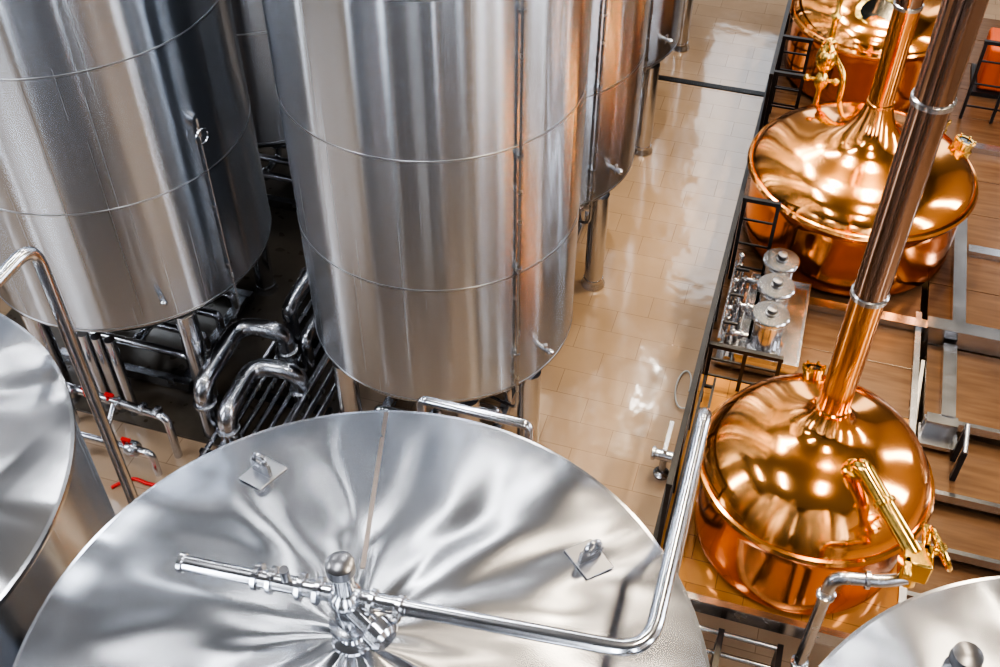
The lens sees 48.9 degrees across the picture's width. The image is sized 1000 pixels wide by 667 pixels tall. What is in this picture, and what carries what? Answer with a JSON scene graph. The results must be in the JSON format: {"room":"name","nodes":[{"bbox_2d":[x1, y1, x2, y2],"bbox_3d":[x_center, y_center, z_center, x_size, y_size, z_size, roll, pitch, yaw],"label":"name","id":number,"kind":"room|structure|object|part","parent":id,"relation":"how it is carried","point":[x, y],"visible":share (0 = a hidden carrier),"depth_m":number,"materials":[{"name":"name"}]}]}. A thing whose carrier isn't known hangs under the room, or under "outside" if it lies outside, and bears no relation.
{"room":"processing plant","nodes":[
{"label":"processing plant","id":0,"kind":"room"},
{"bbox_2d":[0,0,999,666],"bbox_3d":[0.637,0.332,10.416,19.000,0.200,22.000,12,46,12],"label":"floor","id":1,"kind":"structure","parent":0,"point":[607,398],"depth_m":10.88,"materials":[{"name":"tile"}]},
{"bbox_2d":[0,246,137,666],"bbox_3d":[-2.993,1.814,5.646,2.488,4.450,2.555,12,46,12],"label":"storage tank","id":2,"kind":"object","parent":1,"relation":"on","point":[54,500],"visible":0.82,"depth_m":4.61,"materials":[{"name":"metal"}]},
{"bbox_3d":[-3.002,0.556,4.342,2.450,0.265,2.450,12,46,12],"label":"lid","id":3,"kind":"part","parent":2,"relation":"part of","materials":[{"name":"metal"}]},
{"bbox_2d":[66,382,182,476],"bbox_3d":[-3.325,0.801,9.381,1.131,0.600,0.406,12,46,12],"label":"pipe","id":4,"kind":"object","parent":1,"relation":"on","point":[132,448],"visible":0.74,"depth_m":9.26,"materials":[{"name":"silver metal"}]},
{"bbox_3d":[-3.292,0.545,9.284,0.084,0.100,0.030,12,46,12],"label":"valve handle","id":5,"kind":"part","parent":4,"relation":"part of","materials":[{"name":"red plastic"}]},
{"bbox_3d":[-3.127,0.914,9.211,0.084,0.100,0.030,12,46,12],"label":"valve handle","id":6,"kind":"part","parent":4,"relation":"part of","materials":[{"name":"red plastic"}]},
{"bbox_2d":[111,477,155,488],"bbox_3d":[-3.018,1.302,9.276,0.526,0.031,0.166,12,46,12],"label":"hose","id":7,"kind":"object","parent":1,"relation":"on","point":[140,480],"visible":0.52,"depth_m":9.30,"materials":[{"name":"red plastic"}]},
{"bbox_2d":[6,147,339,453],"bbox_3d":[-2.502,-1.218,11.743,3.600,0.115,6.170,12,46,12],"label":"floor grating","id":8,"kind":"structure","parent":1,"relation":"on","point":[285,247],"depth_m":10.38,"materials":[{"name":"black paint"}]},
{"bbox_2d":[77,331,109,409],"bbox_3d":[-3.519,0.333,9.602,0.090,0.950,0.090,12,46,12],"label":"pipe","id":9,"kind":"object","parent":8,"relation":"on","point":[84,339],"visible":0.69,"depth_m":9.48,"materials":[{"name":"silver metal"}]},
{"bbox_2d":[90,333,126,412],"bbox_3d":[-3.395,0.360,9.575,0.090,0.950,0.090,12,46,12],"label":"pipe","id":10,"kind":"object","parent":8,"relation":"on","point":[96,338],"visible":0.81,"depth_m":9.44,"materials":[{"name":"silver metal"}]},
{"bbox_2d":[104,336,137,415],"bbox_3d":[-3.271,0.388,9.547,0.090,0.950,0.090,12,46,12],"label":"pipe","id":11,"kind":"object","parent":8,"relation":"on","point":[110,342],"visible":0.85,"depth_m":9.43,"materials":[{"name":"silver metal"}]},
{"bbox_2d":[0,0,277,406],"bbox_3d":[-3.257,-2.188,8.446,2.458,6.150,2.447,12,46,12],"label":"tank","id":12,"kind":"object","parent":8,"relation":"on","point":[130,160],"visible":0.93,"depth_m":8.09,"materials":[{"name":"metal"}]},
{"bbox_3d":[-3.926,0.201,9.600,0.240,1.140,0.240,12,46,12],"label":"leg","id":13,"kind":"part","parent":12,"relation":"part of","materials":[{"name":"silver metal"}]},
{"bbox_3d":[-2.635,0.220,9.581,0.240,1.140,0.240,12,46,12],"label":"leg","id":14,"kind":"part","parent":12,"relation":"part of","materials":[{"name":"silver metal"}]},
{"bbox_3d":[-2.339,-0.838,10.639,0.240,1.140,0.240,12,46,12],"label":"leg","id":15,"kind":"part","parent":12,"relation":"part of","materials":[{"name":"silver metal"}]},
{"bbox_2d":[60,287,254,391],"bbox_3d":[-3.271,-0.151,10.489,1.360,0.300,1.304,12,46,12],"label":"pipe","id":16,"kind":"object","parent":8,"relation":"on","point":[184,383],"visible":0.38,"depth_m":10.12,"materials":[{"name":"metal"}]},
{"bbox_2d":[193,318,298,438],"bbox_3d":[-2.314,0.339,9.743,0.476,0.742,1.081,34,54,29],"label":"pipe","id":17,"kind":"object","parent":8,"relation":"on","point":[205,401],"visible":0.96,"depth_m":9.54,"materials":[{"name":"metal"}]},
{"bbox_2d":[231,0,285,180],"bbox_3d":[-2.464,-3.998,10.256,2.458,6.150,2.447,12,46,12],"label":"tank","id":18,"kind":"object","parent":8,"relation":"on","point":[249,19],"visible":0.13,"depth_m":10.17,"materials":[{"name":"metal"}]},
{"bbox_2d":[216,358,311,444],"bbox_3d":[-2.110,0.582,9.599,0.926,0.602,0.447,-30,52,-26],"label":"pipe","id":19,"kind":"object","parent":8,"relation":"on","point":[228,428],"visible":0.93,"depth_m":9.45,"materials":[{"name":"metal"}]},
{"bbox_2d":[259,145,295,211],"bbox_3d":[-2.479,-1.962,12.299,1.360,0.300,1.304,12,46,12],"label":"pipe","id":20,"kind":"object","parent":8,"relation":"on","point":[279,202],"visible":0.02,"depth_m":11.87,"materials":[{"name":"metal"}]},
{"bbox_2d":[267,341,321,428],"bbox_3d":[-1.210,-0.917,11.394,0.048,0.184,6.084,12,46,12],"label":"pipe","id":21,"kind":"object","parent":8,"relation":"on","point":[317,349],"visible":0.02,"depth_m":9.73,"materials":[{"name":"metal"}]},
{"bbox_2d":[282,266,308,355],"bbox_3d":[-1.543,-0.933,11.053,0.175,0.688,2.720,12,46,12],"label":"pipe","id":22,"kind":"object","parent":8,"relation":"on","point":[292,300],"visible":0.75,"depth_m":10.07,"materials":[{"name":"metal"}]},
{"bbox_2d":[299,312,316,378],"bbox_3d":[-1.330,-0.757,10.957,0.150,0.575,2.960,12,46,12],"label":"pipe","id":23,"kind":"object","parent":8,"relation":"on","point":[308,332],"visible":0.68,"depth_m":9.90,"materials":[{"name":"metal"}]},
{"bbox_2d":[287,355,330,422],"bbox_3d":[-1.285,-0.261,10.606,0.060,0.370,4.080,12,46,12],"label":"pipe","id":24,"kind":"object","parent":8,"relation":"on","point":[326,361],"visible":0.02,"depth_m":9.60,"materials":[{"name":"metal"}]},
{"bbox_2d":[198,288,309,457],"bbox_3d":[-1.647,-0.924,11.400,0.048,0.184,6.324,12,46,12],"label":"pipe","id":25,"kind":"object","parent":1,"relation":"on","point":[271,347],"visible":0.02,"depth_m":9.51,"materials":[{"name":"metal"}]},
{"bbox_2d":[217,299,311,447],"bbox_3d":[-1.538,-0.922,11.399,0.048,0.184,6.264,12,46,12],"label":"pipe","id":26,"kind":"object","parent":1,"relation":"on","point":[262,380],"visible":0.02,"depth_m":9.85,"materials":[{"name":"metal"}]},
{"bbox_2d":[240,344,298,437],"bbox_3d":[-1.428,-0.921,11.397,0.048,0.184,6.204,12,46,12],"label":"pipe","id":27,"kind":"object","parent":1,"relation":"on","point":[273,382],"visible":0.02,"depth_m":9.71,"materials":[{"name":"metal"}]},
{"bbox_2d":[252,333,316,433],"bbox_3d":[-1.319,-0.919,11.395,0.048,0.184,6.144,12,46,12],"label":"pipe","id":28,"kind":"object","parent":1,"relation":"on","point":[284,384],"visible":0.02,"depth_m":9.74,"materials":[{"name":"metal"}]},
{"bbox_2d":[283,352,326,423],"bbox_3d":[-1.101,-0.915,11.392,0.048,0.184,6.024,12,46,12],"label":"pipe","id":29,"kind":"object","parent":1,"relation":"on","point":[324,354],"visible":0.02,"depth_m":9.95,"materials":[{"name":"metal"}]},
{"bbox_2d":[301,365,333,419],"bbox_3d":[-1.175,-0.274,10.619,0.060,0.370,3.980,12,46,12],"label":"pipe","id":30,"kind":"object","parent":1,"relation":"on","point":[330,374],"visible":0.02,"depth_m":9.56,"materials":[{"name":"metal"}]},
{"bbox_2d":[315,382,336,416],"bbox_3d":[-1.065,-0.286,10.631,0.060,0.370,3.880,12,46,12],"label":"pipe","id":31,"kind":"object","parent":1,"relation":"on","point":[333,390],"visible":0.02,"depth_m":9.51,"materials":[{"name":"metal"}]},
{"bbox_2d":[12,407,711,666],"bbox_3d":[-0.493,2.333,5.007,2.548,4.620,2.548,12,46,12],"label":"storage tank","id":32,"kind":"object","parent":1,"relation":"on","point":[375,538],"visible":1,"depth_m":4.04,"materials":[{"name":"metal"}]},
{"bbox_3d":[-0.951,0.560,4.410,0.128,0.039,0.151,28,51,25],"label":"lug plate","id":33,"kind":"part","parent":32,"relation":"part of","materials":[{"name":"metal"}]},
{"bbox_3d":[-0.493,0.721,3.394,0.092,0.060,0.092,12,46,12],"label":"valve knob","id":34,"kind":"part","parent":32,"relation":"part of","materials":[{"name":"metal"}]},
{"bbox_3d":[0.333,0.844,4.120,0.128,0.032,0.150,-24,50,-22],"label":"lug plate","id":35,"kind":"part","parent":32,"relation":"part of","materials":[{"name":"metal"}]},
{"bbox_2d":[262,0,592,442],"bbox_3d":[-0.457,-1.531,7.789,2.136,6.150,2.127,12,46,12],"label":"tank","id":36,"kind":"object","parent":1,"relation":"on","point":[434,148],"visible":0.86,"depth_m":7.09,"materials":[{"name":"metal"}]},
{"bbox_3d":[-1.245,0.625,9.176,0.240,1.140,0.240,12,46,12],"label":"leg","id":37,"kind":"part","parent":36,"relation":"part of","materials":[{"name":"silver metal"}]},
{"bbox_3d":[-0.250,0.897,8.903,0.240,1.140,0.240,12,46,12],"label":"leg","id":38,"kind":"part","parent":36,"relation":"part of","materials":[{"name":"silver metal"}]},
{"bbox_3d":[0.234,0.701,9.099,0.240,1.140,0.240,12,46,12],"label":"leg","id":39,"kind":"part","parent":36,"relation":"part of","materials":[{"name":"silver metal"}]},
{"bbox_2d":[374,387,514,428],"bbox_3d":[-0.448,0.526,9.812,1.120,0.300,1.088,12,46,12],"label":"tank skid","id":40,"kind":"object","parent":1,"relation":"on","point":[389,403],"visible":0.16,"depth_m":9.71,"materials":[{"name":"metal"}]},
{"bbox_2d":[416,396,533,441],"bbox_3d":[-0.112,1.700,6.161,0.544,3.882,0.044,12,46,12],"label":"ladder","id":41,"kind":"object","parent":1,"relation":"on","point":[422,402],"visible":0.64,"depth_m":4.79,"materials":[{"name":"silver metal"}]},
{"bbox_2d":[577,207,588,242],"bbox_3d":[0.255,-1.082,11.420,1.120,0.300,1.088,12,46,12],"label":"tank skid","id":42,"kind":"object","parent":1,"relation":"on","point":[583,215],"visible":0.02,"depth_m":11.54,"materials":[{"name":"metal"}]},
{"bbox_2d":[578,0,649,291],"bbox_3d":[0.247,-3.139,9.396,2.136,6.150,2.127,12,46,12],"label":"tank","id":43,"kind":"object","parent":1,"relation":"on","point":[618,34],"visible":0.38,"depth_m":9.57,"materials":[{"name":"metal"}]},
{"bbox_3d":[0.938,-0.906,10.707,0.240,1.140,0.240,12,46,12],"label":"leg","id":44,"kind":"part","parent":43,"relation":"part of","materials":[{"name":"silver metal"}]},
{"bbox_2d":[634,0,683,156],"bbox_3d":[0.950,-4.746,11.004,2.136,6.150,2.127,12,46,12],"label":"tank","id":45,"kind":"object","parent":1,"relation":"on","point":[665,16],"visible":0.29,"depth_m":11.77,"materials":[{"name":"metal"}]},
{"bbox_3d":[1.641,-2.514,12.315,0.240,1.140,0.240,12,46,12],"label":"leg","id":46,"kind":"part","parent":45,"relation":"part of","materials":[{"name":"silver metal"}]},
{"bbox_2d":[650,421,673,479],"bbox_3d":[1.413,0.996,9.363,0.220,0.350,0.380,12,46,12],"label":"valve","id":47,"kind":"object","parent":1,"relation":"on","point":[660,472],"visible":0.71,"depth_m":9.23,"materials":[{"name":"metal"}]},
{"bbox_2d":[674,370,691,408],"bbox_3d":[1.671,0.509,10.067,0.141,0.036,0.494,12,46,12],"label":"hose","id":48,"kind":"object","parent":1,"relation":"on","point":[685,370],"visible":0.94,"depth_m":10.10,"materials":[{"name":"grey plastic"}]},
{"bbox_2d":[673,0,693,52],"bbox_3d":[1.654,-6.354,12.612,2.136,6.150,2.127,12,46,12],"label":"tank leg","id":49,"kind":"object","parent":1,"relation":"on","point":[682,46],"visible":0.1,"depth_m":14.04,"materials":[{"name":"metal"}]},
{"bbox_2d":[658,75,764,96],"bbox_3d":[2.623,-3.084,13.681,1.600,0.013,0.100,12,46,12],"label":"floor drain","id":50,"kind":"object","parent":1,"relation":"on","point":[661,77],"visible":0.86,"depth_m":13.67,"materials":[{"name":"black paint"}]},
{"bbox_2d":[700,625,783,666],"bbox_3d":[1.427,2.402,7.681,1.000,0.740,0.525,12,46,12],"label":"guard railing","id":51,"kind":"object","parent":1,"relation":"on","point":[716,653],"visible":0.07,"depth_m":7.48,"materials":[{"name":"silver metal"}]},
{"bbox_2d":[653,15,926,647],"bbox_3d":[3.217,-0.934,10.893,1.800,0.915,9.370,12,46,12],"label":"platform","id":52,"kind":"object","parent":1,"relation":"on","point":[890,371],"visible":0.17,"depth_m":9.02,"materials":[{"name":"tile"}]},
{"bbox_2d":[663,375,716,548],"bbox_3d":[1.442,0.969,8.333,0.105,0.145,1.700,12,46,12],"label":"railing","id":53,"kind":"object","parent":52,"relation":"on","point":[704,385],"visible":0.56,"depth_m":8.47,"materials":[{"name":"metal"}]},
{"bbox_3d":[1.482,0.945,8.290,0.020,0.050,1.700,12,46,12],"label":"rail","id":54,"kind":"part","parent":53,"relation":"part of","materials":[{"name":"grey metal"}]},
{"bbox_2d":[657,190,744,545],"bbox_3d":[1.575,0.207,8.549,0.040,0.918,3.240,12,46,12],"label":"guard railing","id":55,"kind":"object","parent":52,"relation":"on","point":[671,481],"visible":0.94,"depth_m":8.08,"materials":[{"name":"metal"}]},
{"bbox_3d":[1.101,1.294,7.474,0.030,0.900,0.030,12,46,12],"label":"post","id":56,"kind":"part","parent":55,"relation":"part of","materials":[{"name":"metal"}]},
{"bbox_3d":[1.291,0.862,7.906,0.030,0.900,0.030,12,46,12],"label":"post","id":57,"kind":"part","parent":55,"relation":"part of","materials":[{"name":"metal"}]},
{"bbox_3d":[1.480,0.430,8.338,0.030,0.900,0.030,12,46,12],"label":"post","id":58,"kind":"part","parent":55,"relation":"part of","materials":[{"name":"metal"}]},
{"bbox_3d":[1.669,-0.003,8.771,0.030,0.900,0.030,12,46,12],"label":"post","id":59,"kind":"part","parent":55,"relation":"part of","materials":[{"name":"metal"}]},
{"bbox_3d":[1.858,-0.435,9.203,0.030,0.900,0.030,12,46,12],"label":"post","id":60,"kind":"part","parent":55,"relation":"part of","materials":[{"name":"black metal"}]},
{"bbox_3d":[2.048,-0.867,9.636,0.030,0.900,0.030,12,46,12],"label":"post","id":61,"kind":"part","parent":55,"relation":"part of","materials":[{"name":"black metal"}]},
{"bbox_2d":[702,341,783,391],"bbox_3d":[1.930,0.296,8.778,0.580,0.468,0.040,12,46,12],"label":"guard railing","id":62,"kind":"object","parent":52,"relation":"on","point":[746,352],"visible":0.79,"depth_m":8.67,"materials":[{"name":"black metal"}]},
{"bbox_3d":[1.672,0.246,8.841,0.030,0.450,0.030,12,46,12],"label":"post","id":63,"kind":"part","parent":62,"relation":"part of","materials":[{"name":"black metal"}]},
{"bbox_3d":[1.930,0.302,8.784,0.030,0.450,0.030,12,46,12],"label":"post","id":64,"kind":"part","parent":62,"relation":"part of","materials":[{"name":"black metal"}]},
{"bbox_3d":[1.930,0.143,8.625,0.580,0.035,0.040,12,46,12],"label":"rail","id":65,"kind":"part","parent":62,"relation":"part of","materials":[{"name":"black metal"}]},
{"bbox_3d":[2.188,0.359,8.728,0.030,0.450,0.030,12,46,12],"label":"post","id":66,"kind":"part","parent":62,"relation":"part of","materials":[{"name":"black metal"}]},
{"bbox_2d":[728,195,781,278],"bbox_3d":[2.202,-0.795,9.551,0.320,0.918,0.040,12,46,12],"label":"guard railing","id":67,"kind":"object","parent":52,"relation":"on","point":[777,204],"visible":0.86,"depth_m":9.39,"materials":[{"name":"black metal"}]},
{"bbox_3d":[2.068,-0.819,9.587,0.030,0.900,0.030,12,46,12],"label":"post","id":68,"kind":"part","parent":67,"relation":"part of","materials":[{"name":"black metal"}]},
{"bbox_3d":[2.202,-1.107,9.239,0.320,0.035,0.040,12,46,12],"label":"rail","id":69,"kind":"part","parent":67,"relation":"part of","materials":[{"name":"black metal"}]},
{"bbox_3d":[2.336,-0.760,9.528,0.030,0.900,0.030,12,46,12],"label":"post","id":70,"kind":"part","parent":67,"relation":"part of","materials":[{"name":"black metal"}]},
{"bbox_2d":[714,248,811,376],"bbox_3d":[2.228,-0.218,9.198,0.675,0.600,1.052,12,46,12],"label":"filter unit","id":71,"kind":"object","parent":52,"relation":"on","point":[775,308],"visible":0.97,"depth_m":9.08,"materials":[{"name":"silver metal"}]},
{"bbox_3d":[1.886,-0.085,9.008,0.120,0.030,0.030,12,46,12],"label":"tap handle","id":72,"kind":"part","parent":71,"relation":"part of","materials":[{"name":"black paint"}]},
{"bbox_2d":[723,324,747,343],"bbox_3d":[1.961,0.031,9.091,0.202,0.280,0.080,12,46,12],"label":"tap","id":73,"kind":"object","parent":71,"relation":"on","point":[729,336],"depth_m":9.06,"materials":[{"name":"silver metal"}]},
{"bbox_3d":[1.989,-0.321,9.245,0.120,0.030,0.030,12,46,12],"label":"tap handle","id":74,"kind":"part","parent":71,"relation":"part of","materials":[{"name":"black paint"}]},
{"bbox_2d":[730,296,753,319],"bbox_3d":[2.065,-0.206,9.327,0.202,0.280,0.080,12,46,12],"label":"tap","id":75,"kind":"object","parent":71,"relation":"on","point":[736,315],"depth_m":9.30,"materials":[{"name":"silver metal"}]},
{"bbox_3d":[2.090,-0.551,9.475,0.120,0.030,0.030,12,46,12],"label":"tap handle","id":76,"kind":"part","parent":71,"relation":"part of","materials":[{"name":"black paint"}]},
{"bbox_2d":[736,271,758,293],"bbox_3d":[2.165,-0.435,9.557,0.202,0.280,0.080,12,46,12],"label":"tap","id":77,"kind":"object","parent":71,"relation":"on","point":[742,289],"depth_m":9.53,"materials":[{"name":"silver metal"}]},
{"bbox_3d":[2.048,-0.049,8.973,0.020,0.200,0.070,12,46,12],"label":"gauge glass","id":78,"kind":"part","parent":71,"relation":"part of","materials":[{"name":"black"}]},
{"bbox_3d":[2.172,-0.148,8.820,0.310,0.055,0.310,12,46,12],"label":"jar lid","id":79,"kind":"part","parent":71,"relation":"part of","materials":[{"name":"silver metal"}]},
{"bbox_3d":[2.172,-0.185,8.783,0.100,0.060,0.100,12,46,12],"label":"lid knob","id":80,"kind":"part","parent":71,"relation":"part of","materials":[{"name":"metal"}]},
{"bbox_2d":[732,272,811,376],"bbox_3d":[2.302,-0.066,9.304,0.514,0.195,1.034,12,46,12],"label":"tray","id":81,"kind":"object","parent":71,"relation":"on","point":[790,346],"depth_m":9.15,"materials":[{"name":"metal"}]},
{"bbox_3d":[2.276,-0.384,9.057,0.310,0.055,0.310,12,46,12],"label":"jar lid","id":82,"kind":"part","parent":71,"relation":"part of","materials":[{"name":"silver metal"}]},
{"bbox_3d":[2.276,-0.421,9.020,0.100,0.060,0.100,12,46,12],"label":"lid knob","id":83,"kind":"part","parent":71,"relation":"part of","materials":[{"name":"metal"}]},
{"bbox_3d":[2.376,-0.614,9.286,0.310,0.055,0.310,12,46,12],"label":"jar lid","id":84,"kind":"part","parent":71,"relation":"part of","materials":[{"name":"silver metal"}]},
{"bbox_3d":[2.376,-0.651,9.249,0.100,0.060,0.100,12,46,12],"label":"lid knob","id":85,"kind":"part","parent":71,"relation":"part of","materials":[{"name":"metal"}]},
{"bbox_2d":[759,0,791,130],"bbox_3d":[3.149,-3.390,12.146,0.040,0.918,3.590,12,46,12],"label":"guard railing","id":86,"kind":"object","parent":52,"relation":"on","point":[784,27],"visible":0.76,"depth_m":11.05,"materials":[{"name":"black metal"}]},
{"bbox_3d":[2.624,-2.184,10.953,0.030,0.900,0.030,12,46,12],"label":"post","id":87,"kind":"part","parent":86,"relation":"part of","materials":[{"name":"black metal"}]},
{"bbox_3d":[2.774,-2.527,11.295,0.030,0.900,0.030,12,46,12],"label":"post","id":88,"kind":"part","parent":86,"relation":"part of","materials":[{"name":"metal"}]},
{"bbox_3d":[3.149,-3.702,11.834,0.040,0.035,3.590,12,46,12],"label":"rail","id":89,"kind":"part","parent":86,"relation":"part of","materials":[{"name":"black metal"}]},
{"bbox_2d":[764,70,804,125],"bbox_3d":[2.801,-2.189,10.945,0.300,0.918,0.040,12,46,12],"label":"guard railing","id":90,"kind":"object","parent":52,"relation":"on","point":[776,72],"visible":0.5,"depth_m":10.73,"materials":[{"name":"black metal"}]},
{"bbox_3d":[2.677,-2.210,10.978,0.030,0.900,0.030,12,46,12],"label":"post","id":91,"kind":"part","parent":90,"relation":"part of","materials":[{"name":"black metal"}]},
{"bbox_3d":[2.801,-2.501,10.633,0.300,0.035,0.040,12,46,12],"label":"rail","id":92,"kind":"part","parent":90,"relation":"part of","materials":[{"name":"black metal"}]},
{"bbox_3d":[2.926,-2.156,10.924,0.030,0.900,0.030,12,46,12],"label":"post","id":93,"kind":"part","parent":90,"relation":"part of","materials":[{"name":"black metal"}]},
{"bbox_2d":[770,34,812,112],"bbox_3d":[3.009,-2.662,11.418,0.300,0.918,0.040,12,46,12],"label":"guard railing","id":94,"kind":"object","parent":52,"relation":"on","point":[785,37],"visible":0.65,"depth_m":11.23,"materials":[{"name":"black metal"}]},
{"bbox_3d":[2.884,-2.683,11.451,0.030,0.900,0.030,12,46,12],"label":"post","id":95,"kind":"part","parent":94,"relation":"part of","materials":[{"name":"black metal"}]},
{"bbox_3d":[3.009,-2.974,11.105,0.300,0.035,0.040,12,46,12],"label":"rail","id":96,"kind":"part","parent":94,"relation":"part of","materials":[{"name":"black metal"}]},
{"bbox_3d":[3.133,-2.628,11.396,0.030,0.900,0.030,12,46,12],"label":"post","id":97,"kind":"part","parent":94,"relation":"part of","materials":[{"name":"black metal"}]},
{"bbox_2d":[694,0,988,614],"bbox_3d":[2.111,-0.818,5.591,1.616,6.550,1.756,12,46,12],"label":"kettle","id":98,"kind":"object","parent":52,"relation":"on","point":[806,477],"visible":1,"depth_m":6.92,"materials":[{"name":"orange metal"}]},
{"bbox_3d":[2.168,0.238,7.592,0.114,0.048,0.104,12,46,12],"label":"sight glass pane","id":99,"kind":"part","parent":98,"relation":"part of","materials":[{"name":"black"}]},
{"bbox_2d":[790,569,908,666],"bbox_3d":[2.207,2.081,7.246,0.506,1.810,0.130,2,45,2],"label":"drain pipe","id":100,"kind":"object","parent":98,"relation":"attached to","point":[825,593],"visible":0.97,"depth_m":6.73,"materials":[{"name":"metal"}]},
{"bbox_2d":[843,458,939,588],"bbox_3d":[2.359,1.171,6.714,0.616,0.469,0.743,12,46,12],"label":"outlet","id":101,"kind":"object","parent":98,"relation":"attached to","point":[881,509],"depth_m":6.82,"materials":[{"name":"gold metal"}]},
{"bbox_2d":[744,0,978,296],"bbox_3d":[3.223,-3.253,8.027,2.004,6.550,2.029,12,46,12],"label":"kettle","id":102,"kind":"object","parent":52,"relation":"on","point":[828,164],"visible":0.84,"depth_m":9.40,"materials":[{"name":"orange metal"}]},
{"bbox_3d":[4.113,-1.701,9.721,0.128,0.034,0.130,12,46,12],"label":"sight glass pane","id":103,"kind":"part","parent":102,"relation":"part of","materials":[{"name":"black"}]},
{"bbox_2d":[784,0,941,110],"bbox_3d":[4.016,-5.210,9.983,1.824,6.550,1.824,12,46,12],"label":"kettle","id":104,"kind":"object","parent":52,"relation":"on","point":[862,28],"visible":0.56,"depth_m":11.36,"materials":[{"name":"orange metal"}]},
{"bbox_3d":[3.864,-3.272,11.224,0.380,0.142,0.352,12,46,12],"label":"hatch glass","id":105,"kind":"part","parent":104,"relation":"part of","materials":[{"name":"black"}]},
{"bbox_2d":[818,576,999,666],"bbox_3d":[2.027,3.013,4.524,2.488,4.340,2.488,12,46,12],"label":"storage tank","id":106,"kind":"object","parent":1,"relation":"on","point":[957,624],"visible":1,"depth_m":3.95,"materials":[{"name":"metal"}]},
{"bbox_3d":[1.579,1.127,3.752,0.110,0.150,0.110,12,46,12],"label":"vent knob","id":107,"kind":"part","parent":106,"relation":"part of","materials":[{"name":"metal"}]},
{"bbox_2d":[906,343,999,599],"bbox_3d":[4.186,1.418,8.586,1.970,1.186,2.640,12,46,12],"label":"wooden platform","id":108,"kind":"structure","parent":1,"relation":"on","point":[962,389],"depth_m":8.73,"materials":[{"name":"brown wood"}]},
{"bbox_3d":[3.527,0.755,8.834,0.240,0.200,0.100,12,46,12],"label":"bracket plate","id":109,"kind":"part","parent":108,"relation":"part of","materials":[{"name":"silver metal"}]},
{"bbox_3d":[3.602,0.863,8.613,0.040,0.400,0.040,12,46,12],"label":"rail post","id":110,"kind":"part","parent":108,"relation":"part of","materials":[{"name":"black metal"}]},
{"bbox_3d":[3.542,1.019,8.499,0.040,0.360,0.040,12,46,12],"label":"rail post","id":111,"kind":"part","parent":108,"relation":"part of","materials":[{"name":"black metal"}]},
{"bbox_3d":[3.572,0.810,8.425,0.040,0.098,0.250,12,46,12],"label":"hand rail","id":112,"kind":"part","parent":108,"relation":"part of","materials":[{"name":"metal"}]},
{"bbox_2d":[920,18,999,384],"bbox_3d":[6.207,-1.320,11.255,3.600,0.950,5.840,12,46,12],"label":"wooden deck","id":113,"kind":"object","parent":1,"relation":"on","point":[963,298],"visible":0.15,"depth_m":10.05,"materials":[{"name":"brown wood"}]},
{"bbox_3d":[3.746,0.289,9.752,0.100,0.800,0.100,12,46,12],"label":"post","id":114,"kind":"part","parent":113,"relation":"part of","materials":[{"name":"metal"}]},
{"bbox_2d":[959,39,999,123],"bbox_3d":[5.779,-2.426,11.181,1.890,0.918,0.040,12,46,12],"label":"guard railing","id":115,"kind":"object","parent":113,"relation":"on","point":[995,109],"visible":1,"depth_m":11.38,"materials":[{"name":"black metal"}]},
{"bbox_3d":[4.895,-2.613,11.381,0.030,0.900,0.030,12,46,12],"label":"post","id":116,"kind":"part","parent":115,"relation":"part of","materials":[{"name":"black metal"}]},
{"bbox_3d":[5.779,-2.738,10.869,1.890,0.035,0.040,12,46,12],"label":"rail","id":117,"kind":"part","parent":115,"relation":"part of","materials":[{"name":"black metal"}]},
{"bbox_3d":[5.189,-2.548,11.316,0.030,0.900,0.030,12,46,12],"label":"post","id":118,"kind":"part","parent":115,"relation":"part of","materials":[{"name":"black metal"}]},
{"bbox_2d":[970,27,999,98],"bbox_3d":[5.705,-3.038,11.785,1.000,0.950,0.600,12,46,12],"label":"chair","id":119,"kind":"object","parent":113,"relation":"on","point":[988,73],"visible":0.78,"depth_m":11.90,"materials":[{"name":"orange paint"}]},
{"bbox_3d":[5.705,-2.720,12.103,1.000,0.050,0.600,12,46,12],"label":"plate","id":120,"kind":"part","parent":119,"relation":"part of","materials":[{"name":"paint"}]},
{"bbox_2d":[714,285,748,366],"bbox_3d":[1.987,-0.087,9.421,0.140,0.030,1.000,12,46,12],"label":"valves","id":121,"kind":"object","parent":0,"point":[720,353],"depth_m":9.24,"materials":[{"name":"metal"}]}
]}

